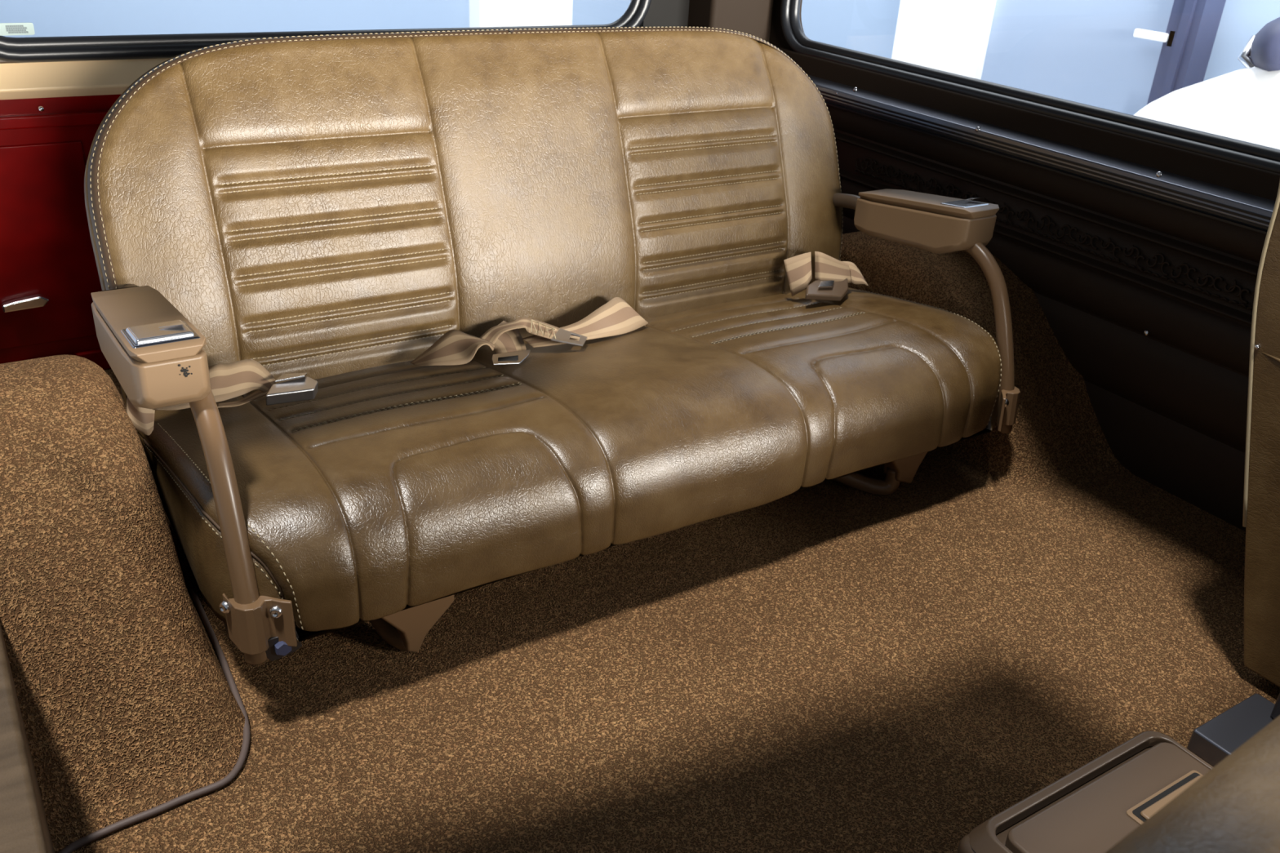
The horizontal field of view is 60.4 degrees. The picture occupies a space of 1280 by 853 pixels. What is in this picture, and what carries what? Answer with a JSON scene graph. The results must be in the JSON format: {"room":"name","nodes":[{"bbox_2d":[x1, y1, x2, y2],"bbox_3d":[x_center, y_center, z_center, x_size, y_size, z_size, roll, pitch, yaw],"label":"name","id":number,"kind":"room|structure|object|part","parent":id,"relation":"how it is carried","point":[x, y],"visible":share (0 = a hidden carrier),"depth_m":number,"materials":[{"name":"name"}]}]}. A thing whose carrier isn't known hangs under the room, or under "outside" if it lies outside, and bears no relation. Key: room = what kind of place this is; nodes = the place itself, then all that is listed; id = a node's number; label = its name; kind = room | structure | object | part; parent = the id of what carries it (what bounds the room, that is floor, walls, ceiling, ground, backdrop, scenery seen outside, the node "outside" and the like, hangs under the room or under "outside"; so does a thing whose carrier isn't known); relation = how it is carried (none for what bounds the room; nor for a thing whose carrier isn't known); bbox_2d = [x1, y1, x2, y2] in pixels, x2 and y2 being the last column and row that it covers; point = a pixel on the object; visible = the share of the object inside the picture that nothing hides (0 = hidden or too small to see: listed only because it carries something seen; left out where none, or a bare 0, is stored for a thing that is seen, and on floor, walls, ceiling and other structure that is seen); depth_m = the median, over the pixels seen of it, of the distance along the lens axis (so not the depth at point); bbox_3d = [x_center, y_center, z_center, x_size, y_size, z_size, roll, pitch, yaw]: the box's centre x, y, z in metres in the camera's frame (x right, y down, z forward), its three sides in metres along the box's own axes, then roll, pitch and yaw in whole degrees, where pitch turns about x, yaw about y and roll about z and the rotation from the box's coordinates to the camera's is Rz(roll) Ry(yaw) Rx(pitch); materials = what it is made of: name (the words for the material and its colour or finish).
{"room":"vehicle interior","nodes":[
{"label":"vehicle interior","id":0,"kind":"room"},
{"bbox_2d":[0,624,54,852],"bbox_3d":[-0.670,0.207,1.108,0.050,0.185,1.580,-14,32,-30],"label":"wall","id":1,"kind":"structure","parent":0,"point":[24,825],"depth_m":0.82,"materials":[{"name":"plastic"}]},
{"bbox_2d":[639,0,689,26],"bbox_3d":[-0.420,-0.799,1.835,1.512,0.700,0.056,-14,32,-30],"label":"wall","id":2,"kind":"structure","parent":0,"point":[660,13],"depth_m":2.15,"materials":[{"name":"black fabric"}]},
{"bbox_2d":[0,93,121,369],"bbox_3d":[-0.432,-0.409,2.011,1.512,0.445,0.065,-14,32,-30],"label":"door panel","id":3,"kind":"object","parent":2,"relation":"attached to","point":[49,274],"visible":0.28,"depth_m":1.69,"materials":[{"name":"red paint"}]},
{"bbox_3d":[-0.957,-0.193,1.712,0.065,0.019,0.017,-14,32,-30],"label":"handle","id":4,"kind":"part","parent":3,"relation":"part of","materials":[{"name":"silver metal"}]},
{"bbox_2d":[0,57,158,63],"bbox_3d":[-0.518,-0.628,1.826,1.270,0.010,0.024,-14,32,-30],"label":"trim","id":5,"kind":"structure","parent":2,"relation":"attached to","point":[1,61],"depth_m":1.60,"materials":[{"name":"brown plastic"}]},
{"bbox_2d":[0,57,170,99],"bbox_3d":[-0.512,-0.593,1.831,1.270,0.056,0.024,-14,32,-30],"label":"trim","id":6,"kind":"structure","parent":2,"relation":"attached to","point":[109,77],"depth_m":1.63,"materials":[{"name":"brown paint"}]},
{"bbox_2d":[0,0,651,62],"bbox_3d":[-0.469,-0.844,1.736,1.185,0.481,0.032,-14,32,-30],"label":"window","id":7,"kind":"structure","parent":2,"relation":"in","point":[65,48],"depth_m":1.67,"materials":[{"name":"black rubber"}]},
{"bbox_2d":[0,22,35,35],"bbox_3d":[-0.895,-0.570,1.577,0.047,0.017,0.002,-14,32,-30],"label":"window sticker","id":8,"kind":"object","parent":7,"relation":"attached to","point":[6,28],"visible":1,"depth_m":1.58,"materials":[{"name":"grey"}]},
{"bbox_2d":[5,25,23,26],"bbox_3d":[-0.896,-0.574,1.575,0.022,0.002,0.001,-14,32,-30],"label":"print","id":9,"kind":"object","parent":8,"relation":"on","point":[6,25],"depth_m":1.57,"materials":[{"name":"grey"}]},
{"bbox_2d":[6,29,26,31],"bbox_3d":[-0.895,-0.569,1.578,0.025,0.002,0.001,-14,32,-30],"label":"print","id":10,"kind":"object","parent":8,"relation":"on","point":[6,29],"depth_m":1.58,"materials":[{"name":"grey"}]},
{"bbox_2d":[5,26,26,29],"bbox_3d":[-0.894,-0.572,1.577,0.026,0.002,0.001,-14,32,-30],"label":"print","id":11,"kind":"object","parent":8,"relation":"on","point":[6,28],"depth_m":1.58,"materials":[{"name":"grey"}]},
{"bbox_2d":[8,31,28,33],"bbox_3d":[-0.893,-0.567,1.580,0.025,0.002,0.001,-14,32,-30],"label":"print","id":12,"kind":"object","parent":8,"relation":"on","point":[9,32],"depth_m":1.58,"materials":[{"name":"grey"}]},
{"bbox_2d":[687,0,771,41],"bbox_3d":[0.182,-0.985,2.111,0.147,0.550,0.110,-14,32,-30],"label":"trim","id":13,"kind":"structure","parent":2,"relation":"attached to","point":[751,17],"depth_m":2.15,"materials":[{"name":"black plastic"}]},
{"bbox_2d":[74,368,1279,852],"bbox_3d":[0.407,0.460,0.967,1.592,0.050,3.200,-14,32,-30],"label":"floor","id":14,"kind":"structure","parent":0,"point":[832,666],"depth_m":1.22,"materials":[{"name":"carpet"}]},
{"bbox_2d":[0,354,253,852],"bbox_3d":[-0.629,0.079,1.230,0.199,0.267,0.800,-14,32,-30],"label":"wheel well","id":15,"kind":"object","parent":14,"relation":"on","point":[133,712],"visible":1,"depth_m":1.05,"materials":[{"name":"carpet"}]},
{"bbox_3d":[-0.485,0.254,1.191,0.149,0.007,0.525,-2,28,-11],"label":"binding cord","id":16,"kind":"part","parent":15,"relation":"part of","materials":[{"name":"brown plastic"}]},
{"bbox_2d":[84,26,1020,665],"bbox_3d":[-0.072,-0.185,1.466,1.186,0.587,0.626,-14,32,-30],"label":"seat","id":17,"kind":"object","parent":14,"relation":"on","point":[329,208],"visible":0.94,"depth_m":1.38,"materials":[{"name":"leather"}]},
{"bbox_3d":[-0.495,-0.107,1.095,0.066,0.045,0.268,-14,32,-30],"label":"lid","id":18,"kind":"part","parent":17,"relation":"part of","materials":[{"name":"brown plastic"}]},
{"bbox_3d":[-0.497,-0.079,1.108,0.068,0.081,0.266,-14,32,-30],"label":"armrest","id":19,"kind":"part","parent":17,"relation":"part of","materials":[{"name":"brown plastic"}]},
{"bbox_3d":[-0.445,-0.088,1.019,0.050,0.010,0.053,-14,32,-30],"label":"ashtray lid","id":20,"kind":"part","parent":17,"relation":"part of","materials":[{"name":"silver metal"}]},
{"bbox_2d":[126,359,317,435],"bbox_3d":[-0.474,-0.042,1.253,0.211,0.050,0.066,-14,32,-30],"label":"belt","id":21,"kind":"object","parent":17,"relation":"on","point":[236,379],"visible":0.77,"depth_m":1.27,"materials":[{"name":"tan striped woven fabric webbing"},{"name":"brushed steel"},{"name":"chrome"}]},
{"bbox_3d":[-0.353,0.216,1.082,0.039,0.028,0.006,-14,32,-30],"label":"mounting plate","id":22,"kind":"part","parent":17,"relation":"part of","materials":[{"name":"grey metal"}]},
{"bbox_3d":[-0.251,0.212,1.217,0.088,0.075,0.033,-14,32,-30],"label":"leg","id":23,"kind":"part","parent":17,"relation":"part of","materials":[{"name":"brown paint"}]},
{"bbox_3d":[-0.172,-0.337,1.586,1.140,0.434,0.215,-14,32,-30],"label":"backrest","id":24,"kind":"part","parent":17,"relation":"part of","materials":[{"name":"leather"}]},
{"bbox_2d":[410,320,530,365],"bbox_3d":[-0.211,-0.099,1.442,0.155,0.046,0.100,-14,32,-30],"label":"belt","id":25,"kind":"object","parent":17,"relation":"on","point":[455,347],"visible":0.95,"depth_m":1.43,"materials":[{"name":"brown fabric"}]},
{"bbox_2d":[479,297,648,347],"bbox_3d":[-0.081,-0.126,1.515,0.277,0.054,0.098,-14,32,-30],"label":"belt","id":26,"kind":"object","parent":17,"relation":"on","point":[616,317],"visible":0.99,"depth_m":1.52,"materials":[{"name":"beige"}]},
{"bbox_2d":[136,287,1001,641],"bbox_3d":[-0.051,-0.056,1.498,1.144,0.145,0.543,-14,32,-30],"label":"seat cushion","id":27,"kind":"object","parent":17,"relation":"on","point":[402,485],"depth_m":1.28,"materials":[{"name":"leather"}]},
{"bbox_2d":[783,251,868,301],"bbox_3d":[0.307,-0.240,1.738,0.153,0.070,0.089,-8,30,-22],"label":"belt","id":28,"kind":"object","parent":17,"relation":"on","point":[833,276],"visible":1,"depth_m":1.73,"materials":[{"name":"brown fabric"}]},
{"bbox_3d":[0.372,0.043,1.582,0.109,0.085,0.033,-14,32,-30],"label":"leg","id":29,"kind":"part","parent":17,"relation":"part of","materials":[{"name":"brown paint"}]},
{"bbox_3d":[0.429,-0.313,1.683,0.072,0.081,0.232,-14,32,-30],"label":"armrest","id":30,"kind":"part","parent":17,"relation":"part of","materials":[{"name":"brown plastic"}]},
{"bbox_3d":[0.431,-0.341,1.670,0.070,0.045,0.234,-14,32,-30],"label":"lid","id":31,"kind":"part","parent":17,"relation":"part of","materials":[{"name":"brown plastic"}]},
{"bbox_3d":[0.474,-0.324,1.605,0.054,0.010,0.048,-14,32,-30],"label":"ashtray lid","id":32,"kind":"part","parent":17,"relation":"part of","materials":[{"name":"silver metal"}]},
{"bbox_2d":[840,231,1132,487],"bbox_3d":[0.469,-0.187,1.891,0.211,0.267,0.800,-14,32,-30],"label":"wheel well","id":33,"kind":"object","parent":14,"relation":"on","point":[1056,437],"visible":0.48,"depth_m":1.73,"materials":[{"name":"carpet"}]},
{"bbox_2d":[956,731,1213,852],"bbox_3d":[0.510,0.456,0.791,0.261,0.128,0.533,-14,32,-30],"label":"console","id":34,"kind":"object","parent":14,"relation":"on","point":[1093,807],"visible":0.66,"depth_m":0.92,"materials":[{"name":"brown plastic"}]},
{"bbox_2d":[1105,715,1279,852],"bbox_3d":[0.251,0.304,0.471,0.800,0.400,0.124,-16,33,-34],"label":"seat","id":35,"kind":"object","parent":14,"relation":"on","point":[1233,807],"visible":1,"depth_m":0.38,"materials":[{"name":"leather"}]},
{"bbox_2d":[1186,181,1279,767],"bbox_3d":[0.865,0.080,1.042,0.470,0.607,0.626,-14,32,-30],"label":"seat","id":36,"kind":"object","parent":14,"relation":"on","point":[1213,741],"visible":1,"depth_m":1.19,"materials":[{"name":"leather"}]},
{"bbox_3d":[0.722,0.388,1.057,0.120,0.028,0.350,-14,32,-30],"label":"mounting rail","id":37,"kind":"part","parent":36,"relation":"part of","materials":[{"name":"grey"}]},
{"bbox_3d":[0.838,-0.018,1.211,0.305,0.590,0.262,-14,32,-30],"label":"backrest","id":38,"kind":"part","parent":36,"relation":"part of","materials":[{"name":"leather"}]},
{"bbox_3d":[0.688,-0.059,1.141,0.005,0.008,0.101,-13,31,-29],"label":"seam cord","id":39,"kind":"part","parent":36,"relation":"part of","materials":[{"name":"leather"}]},
{"bbox_2d":[826,104,1266,531],"bbox_3d":[1.075,0.093,1.241,0.066,0.430,3.180,-14,32,-30],"label":"panel","id":40,"kind":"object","parent":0,"point":[1169,403],"depth_m":1.66,"materials":[{"name":"black plastic"}]},
{"bbox_2d":[766,0,773,42],"bbox_3d":[0.246,-0.805,2.262,0.080,1.000,0.085,-14,32,-30],"label":"trim","id":41,"kind":"structure","parent":40,"relation":"attached to","point":[771,2],"depth_m":2.21,"materials":[{"name":"black plastic"}]},
{"bbox_2d":[768,0,804,48],"bbox_3d":[0.318,-0.981,2.088,0.033,0.520,0.134,-14,32,-30],"label":"trim","id":42,"kind":"structure","parent":40,"relation":"attached to","point":[776,36],"depth_m":2.20,"materials":[{"name":"black plastic"}]},
{"bbox_2d":[773,44,1279,200],"bbox_3d":[1.067,-0.156,1.163,0.056,0.038,3.080,-14,32,-30],"label":"trim","id":43,"kind":"structure","parent":40,"relation":"attached to","point":[1256,181],"depth_m":1.69,"materials":[{"name":"black plastic"},{"name":"metal"}]},
{"bbox_2d":[780,0,1279,173],"bbox_3d":[0.704,-0.687,1.537,0.033,0.540,1.502,-14,32,-30],"label":"window","id":44,"kind":"structure","parent":40,"relation":"in","point":[1242,152],"depth_m":1.72,"materials":[{"name":"black rubber"}]},
{"bbox_2d":[807,74,1275,335],"bbox_3d":[1.071,0.001,1.145,0.039,0.242,2.920,-14,32,-30],"label":"trim","id":45,"kind":"structure","parent":40,"relation":"attached to","point":[1246,211],"depth_m":1.67,"materials":[{"name":"dark painted metal"},{"name":"chrome screws"}]},
{"bbox_2d":[854,156,1254,309],"bbox_3d":[0.626,-0.333,1.774,0.004,0.036,0.813,-14,32,-30],"label":"trim","id":46,"kind":"structure","parent":40,"relation":"attached to","point":[1232,288],"depth_m":1.70,"materials":[{"name":"black plastic"}]},
{"label":"outside","id":47,"kind":"structure","parent":0,"visible":0},
{"bbox_2d":[0,0,469,37],"bbox_3d":[-2.263,-3.346,5.384,15.000,3.620,0.100,-14,32,-30],"label":"wall","id":48,"kind":"structure","parent":47,"point":[49,18],"depth_m":5.95,"materials":[{"name":"blue"}]},
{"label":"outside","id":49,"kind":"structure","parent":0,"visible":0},
{"bbox_2d":[469,0,573,27],"bbox_3d":[-0.253,-3.766,6.461,1.600,3.620,0.150,-14,32,-30],"label":"wall","id":50,"kind":"structure","parent":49,"point":[482,13],"depth_m":6.70,"materials":[{"name":"white"}]},
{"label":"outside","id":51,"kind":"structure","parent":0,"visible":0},
{"bbox_2d":[572,0,1279,80],"bbox_3d":[2.014,-1.653,3.286,0.070,3.020,10.000,-14,32,-30],"label":"wall","id":52,"kind":"structure","parent":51,"point":[868,26],"depth_m":4.83,"materials":[{"name":"blue"}]},
{"bbox_2d":[891,0,995,79],"bbox_3d":[1.269,-2.152,4.166,0.090,3.020,0.468,-14,32,-30],"label":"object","id":53,"kind":"structure","parent":52,"relation":"attached to","point":[952,36],"depth_m":4.40,"materials":[{"name":"white"}]},
{"bbox_2d":[981,0,1174,115],"bbox_3d":[1.596,-1.798,3.735,0.120,2.820,0.809,-14,32,-30],"label":"door","id":54,"kind":"structure","parent":52,"relation":"in","point":[1104,54],"depth_m":3.95,"materials":[{"name":"blue paint"}]},
{"bbox_3d":[1.730,-1.302,3.663,0.070,0.060,0.150,-14,32,-30],"label":"handle","id":55,"kind":"part","parent":54,"relation":"part of","materials":[{"name":"white paint"}]},
{"bbox_2d":[1146,0,1226,104],"bbox_3d":[1.824,-1.668,3.403,0.125,2.920,0.110,-14,32,-30],"label":"trim","id":56,"kind":"structure","parent":52,"relation":"attached to","point":[1195,24],"depth_m":3.58,"materials":[{"name":"blue"}]},
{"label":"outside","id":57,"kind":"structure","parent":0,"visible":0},
{"bbox_3d":[0.362,0.362,2.515,15.000,0.050,15.000,-14,32,-30],"label":"floor","id":58,"kind":"structure","parent":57,"visible":0},
{"bbox_2d":[1133,17,1279,149],"bbox_3d":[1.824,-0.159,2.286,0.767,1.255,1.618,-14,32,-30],"label":"parked car","id":59,"kind":"object","parent":58,"relation":"on","point":[1243,104],"visible":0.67,"depth_m":2.30,"materials":[{"name":"white paint"}]},
{"bbox_2d":[1237,17,1279,71],"bbox_3d":[1.318,-0.755,2.265,0.139,0.173,0.147,-14,32,-30],"label":"mirror","id":60,"kind":"object","parent":59,"relation":"attached to","point":[1261,52],"depth_m":2.23,"materials":[{"name":"silver metal"}]}
]}

